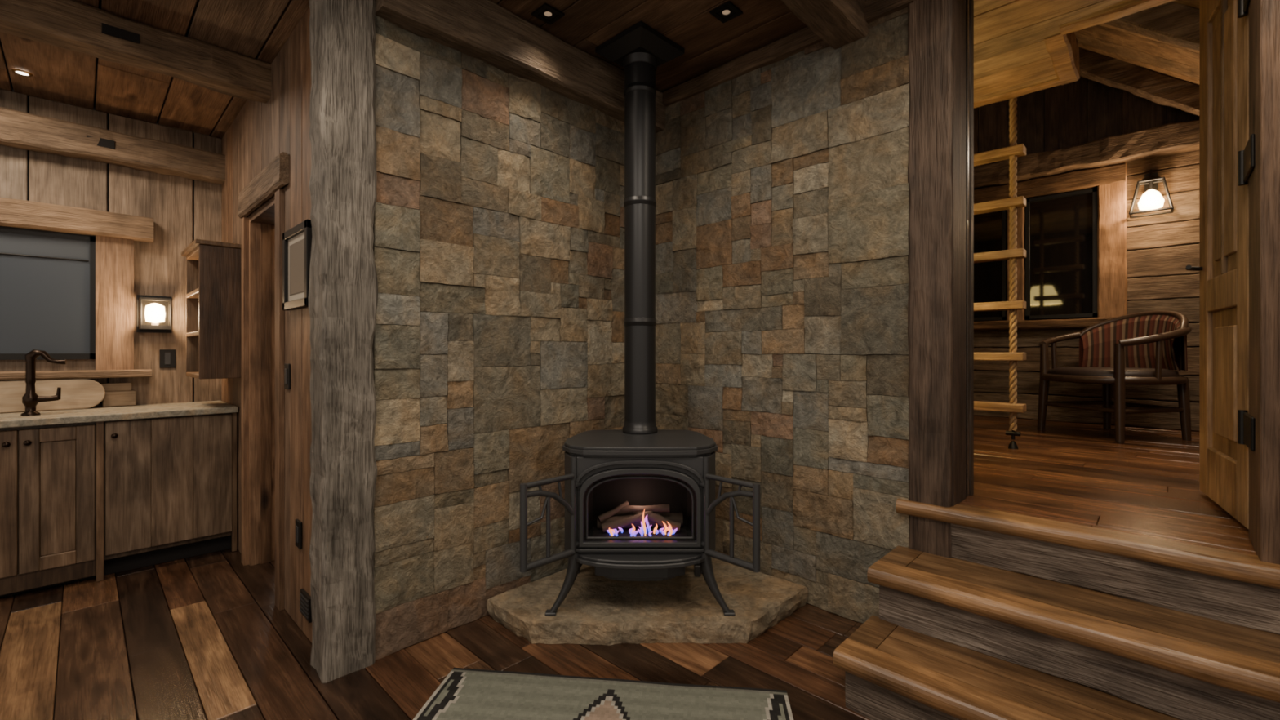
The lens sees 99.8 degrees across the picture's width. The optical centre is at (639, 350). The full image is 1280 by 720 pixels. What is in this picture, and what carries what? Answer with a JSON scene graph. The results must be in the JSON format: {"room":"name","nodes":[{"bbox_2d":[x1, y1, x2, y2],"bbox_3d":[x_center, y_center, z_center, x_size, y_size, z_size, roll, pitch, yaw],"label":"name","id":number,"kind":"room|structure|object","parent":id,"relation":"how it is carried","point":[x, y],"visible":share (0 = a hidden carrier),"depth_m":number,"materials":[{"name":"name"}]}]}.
{"room":"cabin living room","nodes":[
{"label":"cabin living room","id":0,"kind":"room"},
{"bbox_2d":[0,88,221,407],"bbox_3d":[-4.038,-0.120,2.708,0.121,2.740,3.270,0,0,44],"label":"wall","id":1,"kind":"structure","parent":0,"point":[184,210],"depth_m":3.49,"materials":[{"name":"brown wood"}]},
{"bbox_2d":[136,294,171,333],"bbox_3d":[-3.133,-0.240,3.481,0.109,0.240,0.170,0,0,44],"label":"wall sconce","id":2,"kind":"object","parent":1,"relation":"attached to","point":[153,313],"depth_m":3.47,"materials":[{"name":"white glass"}]},
{"bbox_2d":[0,0,309,138],"bbox_3d":[-2.554,-1.549,2.548,2.600,0.121,5.100,0,0,44],"label":"ceiling kitchen","id":3,"kind":"structure","parent":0,"point":[258,29],"depth_m":2.80,"materials":[{"name":"brown wood"}]},
{"bbox_2d":[11,68,32,76],"bbox_3d":[-3.295,-1.483,2.874,0.077,0.006,0.077,0,0,44],"label":"recessed light","id":4,"kind":"object","parent":3,"relation":"in","point":[16,71],"visible":1,"depth_m":2.87,"materials":[{"name":"beige glass"}]},
{"bbox_2d":[0,0,271,104],"bbox_3d":[-2.981,-1.401,1.758,0.159,0.188,2.970,0,0,44],"label":"ceiling beam","id":5,"kind":"structure","parent":3,"relation":"attached to","point":[66,24],"depth_m":2.42,"materials":[{"name":"brown wood"}]},
{"bbox_2d":[221,7,311,641],"bbox_3d":[-2.057,-0.120,3.034,2.280,2.740,0.151,0,0,44],"label":"wall partition","id":6,"kind":"structure","parent":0,"point":[260,132],"depth_m":2.53,"materials":[{"name":"brown wood"}]},
{"bbox_2d":[295,519,302,549],"bbox_3d":[-1.531,0.820,2.413,0.075,0.120,0.013,0,0,44],"label":"wall outlet","id":7,"kind":"object","parent":6,"relation":"attached to","point":[298,523],"depth_m":2.40,"materials":[{"name":"black plastic"}]},
{"bbox_2d":[0,548,871,719],"bbox_3d":[-0.311,1.309,1.704,8.200,0.122,6.998,0,0,44],"label":"floor","id":8,"kind":"structure","parent":0,"point":[204,637],"depth_m":2.20,"materials":[{"name":"brown wood"}]},
{"bbox_2d":[0,400,238,597],"bbox_3d":[-3.669,0.797,2.557,0.617,0.905,2.765,0,0,44],"label":"base cabinet","id":9,"kind":"object","parent":8,"relation":"on","point":[98,492],"visible":1,"depth_m":2.97,"materials":[{"name":"wood"}]},
{"bbox_2d":[20,349,66,416],"bbox_3d":[-3.233,0.168,2.922,0.076,0.354,0.168,0,0,44],"label":"kitchen faucet","id":10,"kind":"object","parent":9,"relation":"on","point":[30,399],"visible":1,"depth_m":2.88,"materials":[{"name":"brown metal"}]},
{"bbox_2d":[0,378,105,413],"bbox_3d":[-3.496,0.255,3.033,0.030,0.176,0.690,0,0,44],"label":"cutting board","id":11,"kind":"object","parent":9,"relation":"on","point":[77,393],"visible":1,"depth_m":3.12,"materials":[{"name":"brown wood"}]},
{"bbox_2d":[100,382,136,407],"bbox_3d":[-3.281,0.272,3.339,0.055,0.143,0.230,0,0,44],"label":"wood block","id":12,"kind":"object","parent":9,"relation":"on","point":[117,394],"visible":0.69,"depth_m":3.35,"materials":[{"name":"brown wood"}]},
{"bbox_2d":[306,0,377,682],"bbox_3d":[-1.187,-0.170,2.155,0.210,2.840,0.213,0,0,44],"label":"timber post","id":13,"kind":"object","parent":8,"relation":"on","point":[342,457],"visible":1,"depth_m":2.09,"materials":[{"name":"brown wood"}]},
{"bbox_2d":[413,667,793,719],"bbox_3d":[-0.205,1.242,1.095,1.270,0.014,1.892,0,0,7],"label":"area rug","id":14,"kind":"object","parent":8,"relation":"on","point":[464,694],"visible":1,"depth_m":1.91,"materials":[{"name":"fabric"}]},
{"bbox_2d":[488,556,805,644],"bbox_3d":[0.052,1.203,2.598,1.043,0.094,1.172,0,0,44],"label":"hearth slab","id":15,"kind":"object","parent":8,"relation":"on","point":[596,609],"visible":0.69,"depth_m":2.44,"materials":[{"name":"stone"}]},
{"bbox_2d":[520,429,759,615],"bbox_3d":[0.000,0.795,2.527,0.964,0.743,0.756,0,0,0],"label":"wood stove","id":16,"kind":"object","parent":15,"relation":"on","point":[638,507],"visible":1,"depth_m":2.38,"materials":[{"name":"grey metal"}]},
{"bbox_2d":[595,21,684,434],"bbox_3d":[0.000,-0.583,2.820,0.330,2.006,0.330,0,0,44],"label":"pipe","id":17,"kind":"object","parent":16,"relation":"on","point":[639,49],"visible":1,"depth_m":2.75,"materials":[{"name":"black metal"}]},
{"bbox_2d":[832,498,1279,719],"bbox_3d":[1.982,0.950,1.140,2.915,0.613,0.757,0,0,44],"label":"staircase","id":18,"kind":"structure","parent":8,"relation":"on","point":[1026,617],"depth_m":1.76,"materials":[{"name":"brown wood"}]},
{"bbox_2d":[372,16,624,660],"bbox_3d":[-0.533,-0.080,2.830,0.158,2.665,1.690,0,0,44],"label":"stone wall","id":19,"kind":"structure","parent":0,"point":[498,295],"depth_m":2.51,"materials":[{"name":"stone"}]},
{"bbox_2d":[374,0,666,133],"bbox_3d":[-0.468,-1.471,2.760,0.165,0.247,1.680,0,0,44],"label":"ceiling beam","id":20,"kind":"structure","parent":19,"relation":"attached to","point":[489,33],"depth_m":2.54,"materials":[{"name":"brown wood"}]},
{"bbox_2d":[487,0,808,92],"bbox_3d":[0.182,-1.639,-0.089,5.000,0.102,5.100,0,0,44],"label":"ceiling","id":21,"kind":"structure","parent":0,"point":[708,43],"depth_m":2.63,"materials":[{"name":"brown wood"}]},
{"bbox_2d":[531,2,564,25],"bbox_3d":[-0.432,-1.582,2.530,0.110,0.008,0.110,0,0,44],"label":"recessed light","id":22,"kind":"object","parent":21,"relation":"in","point":[545,12],"visible":1,"depth_m":2.53,"materials":[{"name":"black metal"}]},
{"bbox_2d":[709,0,742,23],"bbox_3d":[0.403,-1.582,2.517,0.110,0.008,0.110,0,0,44],"label":"recessed light","id":23,"kind":"object","parent":21,"relation":"in","point":[726,11],"visible":1,"depth_m":2.51,"materials":[{"name":"black metal"}]},
{"bbox_2d":[782,0,870,49],"bbox_3d":[-0.607,-1.516,0.866,0.190,0.180,4.580,0,0,44],"label":"ceiling beam","id":24,"kind":"structure","parent":21,"relation":"attached to","point":[840,23],"depth_m":2.35,"materials":[{"name":"brown wood"}]},
{"bbox_2d":[655,6,909,623],"bbox_3d":[0.662,-0.170,2.908,1.530,2.845,0.158,0,0,44],"label":"stone wall","id":25,"kind":"structure","parent":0,"point":[782,188],"depth_m":2.68,"materials":[{"name":"stone"}]},
{"bbox_2d":[662,0,914,106],"bbox_3d":[0.667,-1.539,2.799,1.410,0.098,0.067,0,0,44],"label":"trim","id":26,"kind":"structure","parent":25,"relation":"attached to","point":[778,50],"depth_m":2.80,"materials":[{"name":"brown wood"}]},
{"bbox_2d":[973,0,1172,107],"bbox_3d":[1.943,-1.788,3.071,4.150,0.225,1.495,0,0,44],"label":"ceiling","id":27,"kind":"structure","parent":0,"point":[1021,47],"depth_m":2.92,"materials":[{"name":"brown wood"}]},
{"bbox_2d":[973,75,1199,431],"bbox_3d":[3.884,-1.450,5.048,4.400,4.600,0.164,0,0,44],"label":"wall","id":28,"kind":"structure","parent":0,"point":[1160,248],"depth_m":4.69,"materials":[{"name":"brown wood"}]},
{"bbox_2d":[1128,169,1173,217],"bbox_3d":[4.223,-1.320,4.452,0.268,0.376,0.222,0,0,44],"label":"lantern sconce","id":29,"kind":"object","parent":28,"relation":"attached to","point":[1152,198],"visible":1,"depth_m":4.42,"materials":[{"name":"white glass"}]},
{"bbox_2d":[973,120,1199,190],"bbox_3d":[3.768,-1.720,4.927,4.200,0.232,0.192,0,0,44],"label":"wooden beam","id":30,"kind":"structure","parent":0,"point":[1169,140],"depth_m":4.65,"materials":[{"name":"brown wood"}]},
{"bbox_2d":[959,415,1257,555],"bbox_3d":[2.577,0.949,3.692,4.200,0.601,3.830,0,0,44],"label":"floor","id":31,"kind":"structure","parent":0,"point":[1147,484],"depth_m":2.69,"materials":[{"name":"brown wood"}]},
{"bbox_2d":[906,0,973,557],"bbox_3d":[1.332,-0.170,2.387,0.182,2.840,0.339,0,0,44],"label":"post","id":32,"kind":"object","parent":31,"relation":"on","point":[940,178],"visible":0.88,"depth_m":2.28,"materials":[{"name":"brown wood"}]},
{"bbox_2d":[973,97,1026,448],"bbox_3d":[2.365,-0.543,3.710,0.470,2.386,0.110,0,0,44],"label":"ladder","id":33,"kind":"object","parent":31,"relation":"on","point":[1015,150],"visible":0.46,"depth_m":3.58,"materials":[{"name":"brown wood"}]},
{"bbox_2d":[1037,310,1191,443],"bbox_3d":[3.649,0.168,4.176,0.868,0.967,0.886,0,0,-8],"label":"barrel armchair","id":34,"kind":"object","parent":31,"relation":"on","point":[1143,348],"visible":1,"depth_m":4.13,"materials":[{"name":"brown wood"}]},
{"bbox_2d":[1074,0,1199,84],"bbox_3d":[2.677,-2.215,3.795,4.400,2.321,3.556,0,0,44],"label":"ceiling","id":35,"kind":"structure","parent":0,"point":[1148,52],"depth_m":4.14,"materials":[{"name":"brown wood"}]},
{"bbox_2d":[1078,1,1199,115],"bbox_3d":[3.733,-2.178,3.953,2.809,2.269,1.399,0,0,44],"label":"rafter","id":36,"kind":"object","parent":35,"relation":"attached to","point":[1174,23],"visible":0.34,"depth_m":4.23,"materials":[{"name":"brown wood"}]},
{"bbox_3d":[-1.735,-0.120,3.662,1.829,2.737,1.196,0,0,44],"label":"wall","id":37,"kind":"structure","parent":0,"visible":0},
{"bbox_2d":[0,197,153,380],"bbox_3d":[-3.726,-0.348,2.852,0.128,1.024,1.710,0,0,44],"label":"window","id":38,"kind":"structure","parent":37,"relation":"in","point":[67,273],"depth_m":3.22,"materials":[{"name":"wood"},{"name":"glass"},{"name":"black iron"}]},
{"bbox_2d":[0,108,225,183],"bbox_3d":[-3.906,-1.255,2.650,0.162,0.200,2.970,0,0,44],"label":"beam","id":39,"kind":"structure","parent":37,"relation":"attached to","point":[20,130],"depth_m":3.27,"materials":[{"name":"brown wood"}]},
{"bbox_2d":[159,349,175,368],"bbox_3d":[-3.122,0.050,3.561,0.013,0.120,0.080,0,0,44],"label":"kitchen outlet","id":40,"kind":"object","parent":37,"relation":"attached to","point":[166,357],"visible":1,"depth_m":3.56,"materials":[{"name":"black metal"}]},
{"bbox_2d":[181,239,241,378],"bbox_3d":[-2.650,-0.237,3.338,0.605,0.795,0.233,0,0,44],"label":"spice shelf","id":41,"kind":"object","parent":37,"relation":"attached to","point":[213,268],"visible":0.83,"depth_m":3.15,"materials":[{"name":"brown wood"}]},
{"bbox_2d":[238,152,288,610],"bbox_3d":[-1.964,0.156,2.915,0.940,2.188,0.193,0,0,44],"label":"trim","id":42,"kind":"structure","parent":37,"relation":"attached to","point":[262,312],"depth_m":3.14,"materials":[{"name":"brown wood"}]},
{"bbox_2d":[284,363,290,389],"bbox_3d":[-1.668,0.120,2.545,0.075,0.120,0.013,0,0,44],"label":"light switch","id":43,"kind":"object","parent":37,"relation":"attached to","point":[286,366],"visible":1,"depth_m":2.53,"materials":[{"name":"black metal"}]},
{"bbox_2d":[282,219,313,310],"bbox_3d":[-1.519,-0.370,2.389,0.390,0.360,0.028,0,0,44],"label":"picture frame","id":44,"kind":"object","parent":37,"relation":"attached to","point":[297,273],"visible":0.8,"depth_m":2.38,"materials":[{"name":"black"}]},
{"bbox_2d":[299,588,309,622],"bbox_3d":[-1.446,1.100,2.329,0.140,0.100,0.015,0,0,44],"label":"air vent","id":45,"kind":"object","parent":37,"relation":"in","point":[304,597],"visible":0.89,"depth_m":2.32,"materials":[{"name":"black metal"}]},
{"bbox_3d":[1.842,-0.300,1.921,4.600,3.100,0.301,0,0,44],"label":"wall","id":46,"kind":"structure","parent":0,"visible":0},
{"bbox_2d":[1185,0,1255,529],"bbox_3d":[2.280,-0.487,2.092,0.126,2.245,0.912,0,0,36],"label":"door","id":47,"kind":"structure","parent":46,"relation":"in","point":[1227,153],"depth_m":2.16,"materials":[{"name":"brown wood"}]},
{"bbox_2d":[1248,0,1279,564],"bbox_3d":[2.077,-0.490,1.654,0.248,2.280,0.359,0,0,44],"label":"door frame","id":48,"kind":"structure","parent":46,"relation":"attached to","point":[1264,15],"depth_m":1.65,"materials":[{"name":"brown wood"}]},
{"bbox_3d":[2.639,-1.350,3.792,4.213,3.997,3.496,0,0,44],"label":"wall","id":49,"kind":"structure","parent":0,"visible":0},
{"bbox_2d":[973,209,1007,321],"bbox_3d":[3.271,-0.870,5.500,0.790,1.140,0.045,0,0,44],"label":"window","id":50,"kind":"structure","parent":49,"relation":"in","point":[989,228],"depth_m":5.32,"materials":[{"name":"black glass"}]},
{"bbox_2d":[973,162,1127,329],"bbox_3d":[3.516,-0.907,5.228,1.820,1.414,0.114,0,0,44],"label":"trim","id":51,"kind":"structure","parent":49,"relation":"attached to","point":[1110,180],"depth_m":4.71,"materials":[{"name":"brown wood"}]},
{"bbox_2d":[1025,187,1097,319],"bbox_3d":[3.852,-0.870,4.939,0.525,1.140,0.045,0,0,44],"label":"window","id":52,"kind":"structure","parent":49,"relation":"in","point":[1061,266],"depth_m":4.93,"materials":[{"name":"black glass"}]}
]}

